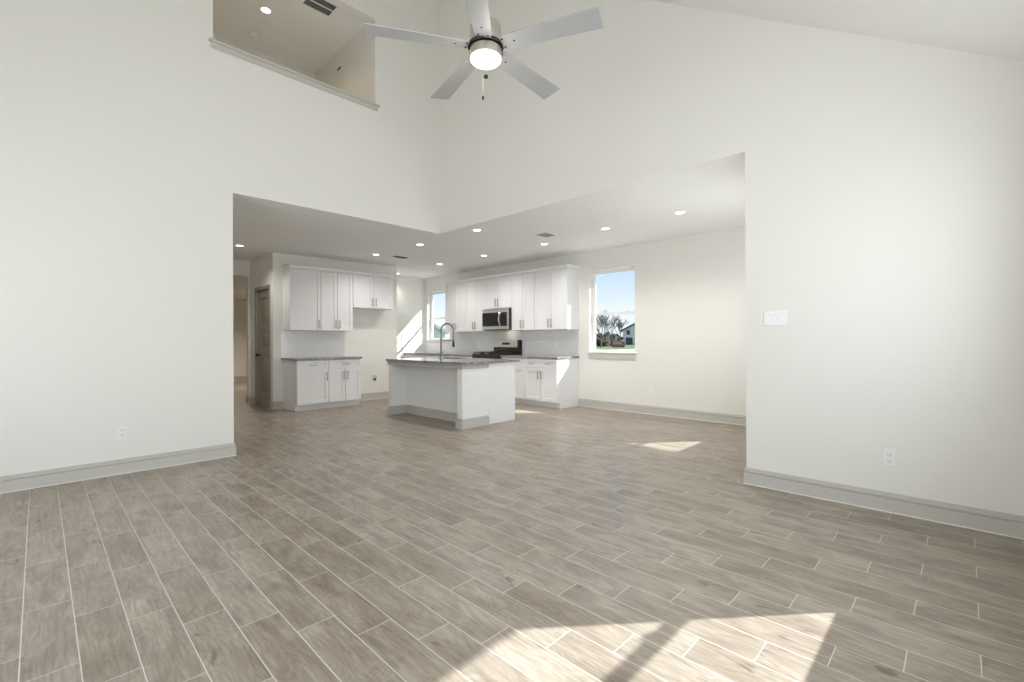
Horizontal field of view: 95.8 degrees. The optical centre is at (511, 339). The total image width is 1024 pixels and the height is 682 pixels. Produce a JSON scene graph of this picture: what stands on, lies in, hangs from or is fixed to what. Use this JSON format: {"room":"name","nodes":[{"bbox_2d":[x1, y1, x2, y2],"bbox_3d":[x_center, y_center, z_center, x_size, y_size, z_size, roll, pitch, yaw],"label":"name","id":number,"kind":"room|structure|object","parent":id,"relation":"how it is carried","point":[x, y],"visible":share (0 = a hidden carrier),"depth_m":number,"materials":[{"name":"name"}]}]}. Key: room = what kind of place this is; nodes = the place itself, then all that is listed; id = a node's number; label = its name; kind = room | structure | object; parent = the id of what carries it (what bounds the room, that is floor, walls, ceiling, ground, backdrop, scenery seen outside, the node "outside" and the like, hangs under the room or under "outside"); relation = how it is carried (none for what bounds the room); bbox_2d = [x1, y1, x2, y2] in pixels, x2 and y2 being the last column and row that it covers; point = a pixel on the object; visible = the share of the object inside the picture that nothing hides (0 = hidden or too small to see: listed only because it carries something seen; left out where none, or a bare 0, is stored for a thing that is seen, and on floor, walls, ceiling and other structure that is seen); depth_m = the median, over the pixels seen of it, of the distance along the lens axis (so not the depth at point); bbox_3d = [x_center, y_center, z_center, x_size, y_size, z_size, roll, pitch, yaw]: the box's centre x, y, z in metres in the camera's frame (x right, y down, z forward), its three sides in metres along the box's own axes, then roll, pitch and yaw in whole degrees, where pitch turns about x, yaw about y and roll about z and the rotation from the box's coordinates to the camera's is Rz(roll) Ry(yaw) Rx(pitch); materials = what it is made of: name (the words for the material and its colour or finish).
{"room":"living room","nodes":[
{"label":"living room","id":0,"kind":"room"},
{"bbox_2d":[0,0,439,475],"bbox_3d":[-3.091,-2.153,4.746,0.140,6.720,5.961,0,0,44],"label":"wall","id":1,"kind":"structure","parent":0,"point":[128,139],"depth_m":4.33,"materials":[{"name":"paint"}]},
{"bbox_2d":[0,443,236,493],"bbox_3d":[-3.990,1.145,3.795,0.161,0.133,3.042,0,0,44],"label":"baseboard","id":2,"kind":"structure","parent":1,"relation":"attached to","point":[36,479],"depth_m":4.12,"materials":[{"name":"beige paint"}]},
{"bbox_2d":[117,426,126,439],"bbox_3d":[-3.524,0.839,4.182,0.009,0.120,0.072,0,0,44],"label":"wall outlet","id":3,"kind":"object","parent":1,"relation":"attached to","point":[121,430],"visible":1,"depth_m":4.18,"materials":[{"name":"white plastic"}]},
{"bbox_2d":[208,37,379,110],"bbox_3d":[-2.446,-3.006,5.399,0.195,0.080,1.901,0,0,44],"label":"trim","id":4,"kind":"structure","parent":1,"relation":"attached to","point":[215,44],"depth_m":5.21,"materials":[{"name":"beige paint"}]},
{"bbox_2d":[233,275,245,299],"bbox_3d":[-7.152,-1.300,11.137,5.810,0.148,4.740,0,0,44],"label":"wall","id":5,"kind":"structure","parent":0,"point":[239,282],"depth_m":10.88,"materials":[{"name":"paint"}]},
{"bbox_2d":[233,299,246,375],"bbox_3d":[-7.071,-0.075,11.107,5.960,2.600,4.800,0,0,44],"label":"wall","id":6,"kind":"structure","parent":0,"point":[239,306],"depth_m":13.98,"materials":[{"name":"paint"}]},
{"bbox_2d":[234,376,246,380],"bbox_3d":[-9.110,1.168,13.063,0.021,0.133,4.460,0,0,44],"label":"baseboard","id":7,"kind":"structure","parent":6,"relation":"attached to","point":[236,378],"depth_m":13.98,"materials":[{"name":"beige paint"}]},
{"bbox_2d":[233,259,249,395],"bbox_3d":[-5.697,-0.151,8.379,0.120,2.740,1.700,0,0,44],"label":"wall","id":8,"kind":"structure","parent":0,"point":[240,267],"depth_m":8.93,"materials":[{"name":"paint"}]},
{"bbox_2d":[250,253,270,396],"bbox_3d":[-4.657,-0.156,8.620,1.270,2.740,0.100,0,0,44],"label":"wall","id":9,"kind":"structure","parent":0,"point":[260,268],"depth_m":8.77,"materials":[{"name":"paint"}]},
{"bbox_2d":[246,396,254,403],"bbox_3d":[-4.997,1.149,8.853,0.450,0.133,0.051,0,0,44],"label":"baseboard","id":10,"kind":"structure","parent":9,"relation":"attached to","point":[250,399],"depth_m":8.89,"materials":[{"name":"beige paint"}]},
{"bbox_2d":[254,284,270,407],"bbox_3d":[-4.523,0.119,8.462,0.820,2.190,0.141,0,0,44],"label":"door","id":11,"kind":"structure","parent":9,"relation":"in","point":[262,297],"depth_m":8.52,"materials":[{"name":"brown paint"}]},
{"bbox_2d":[213,0,365,73],"bbox_3d":[-3.442,-4.285,5.862,1.910,0.113,2.800,0,0,44],"label":"ceiling","id":12,"kind":"structure","parent":0,"point":[296,34],"depth_m":6.29,"materials":[{"name":"paint"}]},
{"bbox_2d":[249,32,258,39],"bbox_3d":[-3.579,-4.207,6.415,0.124,0.041,0.124,0,0,44],"label":"smoke detector","id":13,"kind":"object","parent":12,"relation":"attached to","point":[253,35],"visible":1,"depth_m":6.39,"materials":[{"name":"white plastic"}]},
{"bbox_2d":[258,5,272,14],"bbox_3d":[-3.158,-4.226,5.935,0.168,0.006,0.168,0,0,44],"label":"recessed light","id":14,"kind":"object","parent":12,"relation":"in","point":[264,9],"visible":1,"depth_m":5.93,"materials":[{"name":"white plastic"}]},
{"bbox_2d":[301,0,337,17],"bbox_3d":[-2.420,-4.228,5.842,0.300,0.010,0.370,0,0,44],"label":"ceiling vent","id":15,"kind":"object","parent":12,"relation":"in","point":[323,7],"visible":0.79,"depth_m":5.88,"materials":[{"name":"white plastic"}]},
{"bbox_2d":[213,27,369,100],"bbox_3d":[-3.436,-3.035,5.862,1.910,2.387,2.800,0,0,44],"label":"wall","id":16,"kind":"structure","parent":0,"point":[353,78],"depth_m":6.54,"materials":[{"name":"paint"}]},
{"bbox_2d":[271,252,396,401],"bbox_3d":[-3.691,-0.160,9.329,1.080,2.740,2.465,0,0,44],"label":"wall","id":17,"kind":"structure","parent":0,"point":[373,337],"depth_m":9.25,"materials":[{"name":"paint"}]},
{"bbox_2d":[269,401,282,409],"bbox_3d":[-4.156,1.145,8.160,0.161,0.133,0.176,0,0,44],"label":"baseboard","id":18,"kind":"structure","parent":17,"relation":"attached to","point":[278,404],"depth_m":8.12,"materials":[{"name":"beige paint"}]},
{"bbox_2d":[283,268,320,330],"bbox_3d":[-3.736,-0.703,8.249,0.365,1.075,0.540,0,0,44],"label":"upper cabinet","id":19,"kind":"object","parent":17,"relation":"attached to","point":[301,287],"visible":1,"depth_m":8.13,"materials":[{"name":"white paint"}]},
{"bbox_2d":[281,331,344,357],"bbox_3d":[-3.660,0.075,8.580,0.008,0.478,1.185,0,0,44],"label":"backsplash","id":20,"kind":"structure","parent":17,"relation":"attached to","point":[293,343],"depth_m":8.55,"materials":[{"name":"white tile"}]},
{"bbox_2d":[321,271,352,330],"bbox_3d":[-3.333,-0.704,8.662,0.365,1.075,0.610,0,0,44],"label":"upper cabinet","id":21,"kind":"object","parent":17,"relation":"attached to","point":[336,288],"visible":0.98,"depth_m":8.55,"materials":[{"name":"white paint"}]},
{"bbox_2d":[281,264,394,278],"bbox_3d":[-3.228,-1.274,8.782,0.350,0.064,2.063,0,0,44],"label":"crown molding","id":22,"kind":"structure","parent":17,"relation":"attached to","point":[287,265],"depth_m":8.52,"materials":[{"name":"white paint"}]},
{"bbox_2d":[352,274,392,309],"bbox_3d":[-2.818,-0.929,9.190,0.365,0.630,0.860,0,0,44],"label":"upper cabinet","id":23,"kind":"object","parent":17,"relation":"attached to","point":[369,292],"visible":0.98,"depth_m":9.07,"materials":[{"name":"white paint"}]},
{"bbox_2d":[359,391,388,400],"bbox_3d":[-2.838,1.139,9.429,0.051,0.133,1.181,0,0,44],"label":"baseboard","id":24,"kind":"structure","parent":17,"relation":"attached to","point":[375,395],"depth_m":9.44,"materials":[{"name":"beige paint"}]},
{"bbox_2d":[370,374,377,381],"bbox_3d":[-2.805,0.779,9.435,0.033,0.170,0.170,0,0,44],"label":"box","id":25,"kind":"object","parent":17,"relation":"attached to","point":[373,377],"visible":1,"depth_m":9.44,"materials":[{"name":"white plastic"}]},
{"bbox_2d":[397,276,424,357],"bbox_3d":[-2.783,-0.164,11.131,0.140,2.740,1.580,0,0,44],"label":"wall","id":26,"kind":"structure","parent":0,"point":[410,290],"depth_m":11.32,"materials":[{"name":"paint"}]},
{"bbox_2d":[402,333,424,352],"bbox_3d":[-2.414,0.069,11.398,0.010,0.478,0.683,0,0,44],"label":"backsplash","id":27,"kind":"structure","parent":26,"relation":"attached to","point":[411,342],"depth_m":11.38,"materials":[{"name":"white tile"}]},
{"bbox_2d":[233,151,744,278],"bbox_3d":[-1.158,-1.622,6.792,8.839,0.160,5.785,0,0,44],"label":"ceiling","id":28,"kind":"structure","parent":0,"point":[712,193],"depth_m":6.42,"materials":[{"name":"paint"}]},
{"bbox_2d":[391,255,409,258],"bbox_3d":[-2.071,-1.533,8.590,0.190,0.008,0.300,0,0,44],"label":"ceiling vent","id":29,"kind":"object","parent":28,"relation":"in","point":[395,256],"visible":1,"depth_m":8.60,"materials":[{"name":"white plastic"}]},
{"bbox_2d":[535,232,556,237],"bbox_3d":[0.502,-1.545,6.823,0.230,0.008,0.270,0,0,44],"label":"ceiling vent","id":30,"kind":"object","parent":28,"relation":"in","point":[545,234],"visible":1,"depth_m":6.80,"materials":[{"name":"white plastic"}]},
{"bbox_2d":[600,227,610,229],"bbox_3d":[1.304,-1.550,6.457,0.168,0.006,0.168,0,0,44],"label":"recessed light","id":31,"kind":"object","parent":28,"relation":"in","point":[602,228],"visible":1,"depth_m":6.44,"materials":[{"name":"white plastic"}]},
{"bbox_2d":[673,211,686,214],"bbox_3d":[2.054,-1.553,5.658,0.168,0.006,0.168,0,0,44],"label":"recessed light","id":32,"kind":"object","parent":28,"relation":"in","point":[676,212],"visible":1,"depth_m":5.64,"materials":[{"name":"white plastic"}]},
{"bbox_2d":[0,380,1023,681],"bbox_3d":[-3.671,1.270,7.233,16.430,0.120,8.685,0,0,44],"label":"floor","id":33,"kind":"structure","parent":0,"point":[362,542],"depth_m":2.44,"materials":[{"name":"grey tile"}]},
{"bbox_2d":[283,360,328,411],"bbox_3d":[-3.620,0.778,8.143,0.670,0.862,0.540,0,0,44],"label":"base cabinet","id":34,"kind":"object","parent":33,"relation":"on","point":[305,382],"visible":0.99,"depth_m":7.94,"materials":[{"name":"white paint"}]},
{"bbox_2d":[327,358,360,407],"bbox_3d":[-3.217,0.777,8.555,0.670,0.862,0.610,0,0,44],"label":"base cabinet","id":35,"kind":"object","parent":33,"relation":"on","point":[344,375],"visible":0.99,"depth_m":8.34,"materials":[{"name":"white paint"}]},
{"bbox_2d":[281,356,361,360],"bbox_3d":[-3.419,0.329,8.357,0.661,0.031,1.200,0,0,44],"label":"countertop","id":36,"kind":"structure","parent":35,"relation":"on","point":[325,357],"depth_m":8.20,"materials":[{"name":"grey stone"}]},
{"bbox_2d":[405,354,451,357],"bbox_3d":[-1.742,0.770,10.768,1.845,0.862,0.645,0,0,44],"label":"base cabinet","id":37,"kind":"object","parent":33,"relation":"on","point":[406,355],"visible":0.16,"depth_m":10.75,"materials":[{"name":"white paint"}]},
{"bbox_2d":[404,352,479,355],"bbox_3d":[-1.482,0.320,10.518,2.570,0.031,0.636,0,0,44],"label":"countertop","id":38,"kind":"structure","parent":37,"relation":"on","point":[421,353],"depth_m":10.31,"materials":[{"name":"grey stone"}]},
{"bbox_2d":[387,361,514,429],"bbox_3d":[-0.981,0.765,7.190,1.904,0.864,1.042,0,0,44],"label":"kitchen island","id":39,"kind":"object","parent":33,"relation":"on","point":[433,390],"visible":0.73,"depth_m":6.81,"materials":[{"name":"white painted wood"},{"name":"greige paint"},{"name":"granite"}]},
{"bbox_2d":[386,357,519,364],"bbox_3d":[-0.959,0.318,7.211,1.925,0.031,1.120,0,0,44],"label":"island countertop","id":40,"kind":"structure","parent":39,"relation":"on","point":[446,360],"depth_m":6.81,"materials":[{"name":"grey stone"}]},
{"bbox_2d":[439,323,454,358],"bbox_3d":[-1.023,0.013,7.462,0.131,0.579,0.299,0,0,44],"label":"kitchen faucet","id":41,"kind":"object","parent":40,"relation":"on","point":[453,343],"visible":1,"depth_m":7.41,"materials":[{"name":"metal"}]},
{"bbox_2d":[465,374,468,382],"bbox_3d":[-0.603,0.516,6.241,0.009,0.120,0.072,0,0,44],"label":"wall outlet","id":42,"kind":"object","parent":39,"relation":"attached to","point":[466,375],"visible":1,"depth_m":6.23,"materials":[{"name":"white plastic"}]},
{"bbox_2d":[452,356,471,357],"bbox_3d":[-0.826,0.766,9.873,0.710,0.862,0.645,0,0,44],"label":"base cabinet","id":43,"kind":"object","parent":33,"relation":"on","point":[452,356],"visible":0.07,"depth_m":9.65,"materials":[{"name":"white paint"}]},
{"bbox_2d":[472,340,521,358],"bbox_3d":[-0.322,0.599,9.310,0.766,1.190,0.724,0,0,44],"label":"gas range","id":44,"kind":"object","parent":33,"relation":"on","point":[501,347],"visible":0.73,"depth_m":9.34,"materials":[{"name":"black metal"}]},
{"bbox_2d":[473,353,517,354],"bbox_3d":[-0.325,0.287,9.309,0.766,0.014,0.608,0,0,44],"label":"cooktop","id":45,"kind":"object","parent":44,"relation":"in","point":[474,353],"depth_m":9.18,"materials":[{"name":"black metal"}]},
{"bbox_2d":[501,357,526,404],"bbox_3d":[0.205,0.761,8.865,0.598,0.862,0.645,0,0,44],"label":"base cabinet","id":46,"kind":"object","parent":33,"relation":"on","point":[519,366],"visible":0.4,"depth_m":8.55,"materials":[{"name":"white paint"}]},
{"bbox_2d":[524,358,578,408],"bbox_3d":[0.696,0.759,8.385,0.772,0.862,0.645,0,0,44],"label":"base cabinet","id":47,"kind":"object","parent":33,"relation":"on","point":[552,383],"visible":1,"depth_m":8.16,"materials":[{"name":"white paint"}]},
{"bbox_2d":[500,355,578,358],"bbox_3d":[0.492,0.311,8.589,1.397,0.031,0.636,0,0,44],"label":"countertop","id":48,"kind":"structure","parent":47,"relation":"on","point":[513,356],"depth_m":8.27,"materials":[{"name":"grey stone"}]},
{"bbox_2d":[425,226,745,415],"bbox_3d":[0.875,-0.181,8.758,8.689,2.740,0.140,0,0,44],"label":"wall","id":49,"kind":"structure","parent":0,"point":[690,291],"depth_m":7.08,"materials":[{"name":"paint"}]},
{"bbox_2d":[426,291,450,340],"bbox_3d":[-1.752,-0.586,11.307,0.960,1.206,0.176,0,0,44],"label":"window","id":50,"kind":"structure","parent":49,"relation":"in","point":[439,292],"depth_m":11.61,"materials":[{"name":"white plastic"}]},
{"bbox_2d":[445,282,465,331],"bbox_3d":[-1.158,-0.714,10.372,0.708,1.075,0.385,0,0,44],"label":"upper cabinet","id":51,"kind":"object","parent":49,"relation":"attached to","point":[454,293],"visible":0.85,"depth_m":10.25,"materials":[{"name":"white paint"}]},
{"bbox_2d":[444,264,579,284],"bbox_3d":[-0.168,-1.288,9.412,3.518,0.064,0.370,0,0,44],"label":"crown molding","id":52,"kind":"structure","parent":51,"relation":"attached to","point":[562,265],"depth_m":8.92,"materials":[{"name":"white paint"}]},
{"bbox_2d":[465,279,495,331],"bbox_3d":[-0.685,-0.717,9.910,0.610,1.075,0.385,0,0,44],"label":"upper cabinet","id":53,"kind":"object","parent":49,"relation":"attached to","point":[474,290],"visible":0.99,"depth_m":9.80,"materials":[{"name":"white paint"}]},
{"bbox_2d":[484,276,510,309],"bbox_3d":[-0.187,-0.944,9.423,0.781,0.625,0.385,0,0,44],"label":"upper cabinet","id":54,"kind":"object","parent":49,"relation":"attached to","point":[497,291],"visible":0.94,"depth_m":9.31,"materials":[{"name":"white paint"}]},
{"bbox_2d":[482,308,511,330],"bbox_3d":[-0.209,-0.410,9.377,0.775,0.423,0.465,0,0,44],"label":"microwave oven","id":55,"kind":"object","parent":54,"relation":"attached to","point":[501,318],"visible":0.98,"depth_m":9.20,"materials":[{"name":"silver metal"}]},
{"bbox_2d":[425,329,578,355],"bbox_3d":[-0.486,0.060,9.985,4.726,0.478,0.008,0,0,44],"label":"backsplash","id":56,"kind":"structure","parent":49,"relation":"attached to","point":[536,342],"depth_m":9.26,"materials":[{"name":"white tile"}]},
{"bbox_2d":[511,272,534,330],"bbox_3d":[0.310,-0.721,8.938,0.603,1.075,0.385,0,0,44],"label":"upper cabinet","id":57,"kind":"object","parent":49,"relation":"attached to","point":[522,285],"visible":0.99,"depth_m":8.81,"materials":[{"name":"white paint"}]},
{"bbox_2d":[535,268,578,329],"bbox_3d":[0.799,-0.723,8.460,0.760,1.075,0.385,0,0,44],"label":"upper cabinet","id":58,"kind":"object","parent":49,"relation":"attached to","point":[557,290],"visible":1,"depth_m":8.28,"materials":[{"name":"white paint"}]},
{"bbox_2d":[587,267,636,359],"bbox_3d":[1.728,-0.440,7.906,0.962,1.540,0.176,0,0,44],"label":"window","id":59,"kind":"structure","parent":49,"relation":"in","point":[595,354],"depth_m":8.02,"materials":[{"name":"white plastic"}]},
{"bbox_2d":[649,388,652,395],"bbox_3d":[2.207,0.830,7.356,0.072,0.120,0.009,0,0,44],"label":"wall outlet","id":60,"kind":"object","parent":49,"relation":"attached to","point":[650,389],"visible":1,"depth_m":7.35,"materials":[{"name":"white plastic"}]},
{"bbox_2d":[578,398,745,425],"bbox_3d":[2.507,1.115,7.056,3.664,0.133,0.021,0,0,44],"label":"baseboard","id":61,"kind":"structure","parent":49,"relation":"attached to","point":[645,409],"depth_m":7.15,"materials":[{"name":"beige paint"}]},
{"bbox_2d":[439,0,1023,515],"bbox_3d":[1.082,-2.200,4.737,6.120,6.776,0.140,0,0,44],"label":"wall","id":62,"kind":"structure","parent":0,"point":[884,178],"depth_m":3.44,"materials":[{"name":"paint"}]},
{"bbox_2d":[764,310,786,325],"bbox_3d":[2.080,-0.172,3.661,0.166,0.118,0.017,0,0,44],"label":"light switch","id":63,"kind":"object","parent":62,"relation":"attached to","point":[771,318],"visible":1,"depth_m":3.66,"materials":[{"name":"white plastic"}]},
{"bbox_2d":[743,467,1023,539],"bbox_3d":[3.466,1.110,4.200,1.702,0.133,2.725,0,0,44],"label":"baseboard","id":64,"kind":"structure","parent":62,"relation":"attached to","point":[1000,523],"depth_m":3.14,"materials":[{"name":"beige paint"}]},
{"bbox_2d":[883,449,895,467],"bbox_3d":[2.588,0.811,3.174,0.072,0.120,0.009,0,0,44],"label":"wall outlet","id":65,"kind":"object","parent":62,"relation":"attached to","point":[889,456],"visible":1,"depth_m":3.17,"materials":[{"name":"white plastic"}]},
{"bbox_2d":[650,0,1023,60],"bbox_3d":[-0.959,-3.567,2.656,6.120,4.242,5.961,0,0,44],"label":"ceiling","id":66,"kind":"structure","parent":0,"point":[995,28],"depth_m":2.88,"materials":[{"name":"paint"}]},
{"bbox_2d":[364,0,602,99],"bbox_3d":[-0.150,-2.346,2.905,1.401,1.820,1.368,0,0,44],"label":"ceiling fan","id":67,"kind":"object","parent":66,"relation":"hanging from","point":[486,45],"visible":1,"depth_m":2.78,"materials":[{"name":"silver metal"}]},
{"label":"outside","id":68,"kind":"structure","parent":0,"visible":0},
{"bbox_2d":[596,345,634,349],"bbox_3d":[57.555,1.328,130.406,340.000,0.200,253.035,0,0,44],"label":"ground","id":69,"kind":"structure","parent":68,"point":[626,346],"depth_m":80.20,"materials":[{"name":"green plant"}]},
{"bbox_2d":[433,323,448,337],"bbox_3d":[-15.899,-1.109,75.942,9.600,5.350,11.000,0,0,-15],"label":"house","id":70,"kind":"structure","parent":69,"relation":"on","point":[436,329],"depth_m":71.88,"materials":[{"name":"white"}]},
{"bbox_2d":[596,311,608,347],"bbox_3d":[15.512,-1.944,83.376,5.066,6.939,4.218,0,0,-4],"label":"bare tree","id":71,"kind":"object","parent":69,"relation":"on","point":[601,316],"visible":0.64,"depth_m":83.84,"materials":[{"name":"grey plant"}]},
{"bbox_2d":[596,333,610,346],"bbox_3d":[18.441,-0.148,98.027,5.040,3.112,4.615,0,0,-13],"label":"shrub","id":72,"kind":"object","parent":69,"relation":"on","point":[605,339],"visible":0.66,"depth_m":96.57,"materials":[{"name":"green plant"}]},
{"bbox_2d":[599,320,614,332],"bbox_3d":[24.265,-1.924,117.028,5.771,6.862,5.121,0,0,44],"label":"bare tree","id":73,"kind":"object","parent":69,"relation":"on","point":[608,323],"visible":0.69,"depth_m":117.50,"materials":[{"name":"grey plant"}]},
{"bbox_2d":[597,315,619,343],"bbox_3d":[19.765,-2.398,91.725,5.355,7.840,6.761,0,0,44],"label":"bare tree","id":74,"kind":"object","parent":69,"relation":"on","point":[616,319],"visible":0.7,"depth_m":91.83,"materials":[{"name":"grey plant"}]},
{"bbox_2d":[606,332,619,345],"bbox_3d":[22.447,-0.258,107.991,5.592,3.295,5.185,0,0,20],"label":"shrub","id":75,"kind":"object","parent":69,"relation":"on","point":[614,336],"visible":0.33,"depth_m":106.45,"materials":[{"name":"green plant"}]},
{"bbox_2d":[612,343,624,346],"bbox_3d":[19.771,0.977,86.232,2.400,0.850,1.000,0,0,12],"label":"brick stack","id":76,"kind":"object","parent":69,"relation":"on","point":[613,344],"visible":0.8,"depth_m":85.77,"materials":[{"name":"red brick"}]},
{"bbox_2d":[611,319,627,342],"bbox_3d":[23.061,-1.530,100.711,3.982,6.061,3.375,0,0,44],"label":"bare tree","id":77,"kind":"object","parent":69,"relation":"on","point":[620,322],"visible":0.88,"depth_m":100.17,"materials":[{"name":"grey plant"}]},
{"bbox_2d":[615,334,624,343],"bbox_3d":[26.378,-0.113,116.931,4.980,2.970,4.345,0,0,-5],"label":"shrub","id":78,"kind":"object","parent":69,"relation":"on","point":[621,338],"visible":0.3,"depth_m":115.83,"materials":[{"name":"green plant"}]},
{"bbox_2d":[621,323,634,344],"bbox_3d":[35.066,-1.968,126.764,10.200,6.600,13.000,0,0,13],"label":"house","id":79,"kind":"structure","parent":69,"relation":"on","point":[628,332],"depth_m":121.54,"materials":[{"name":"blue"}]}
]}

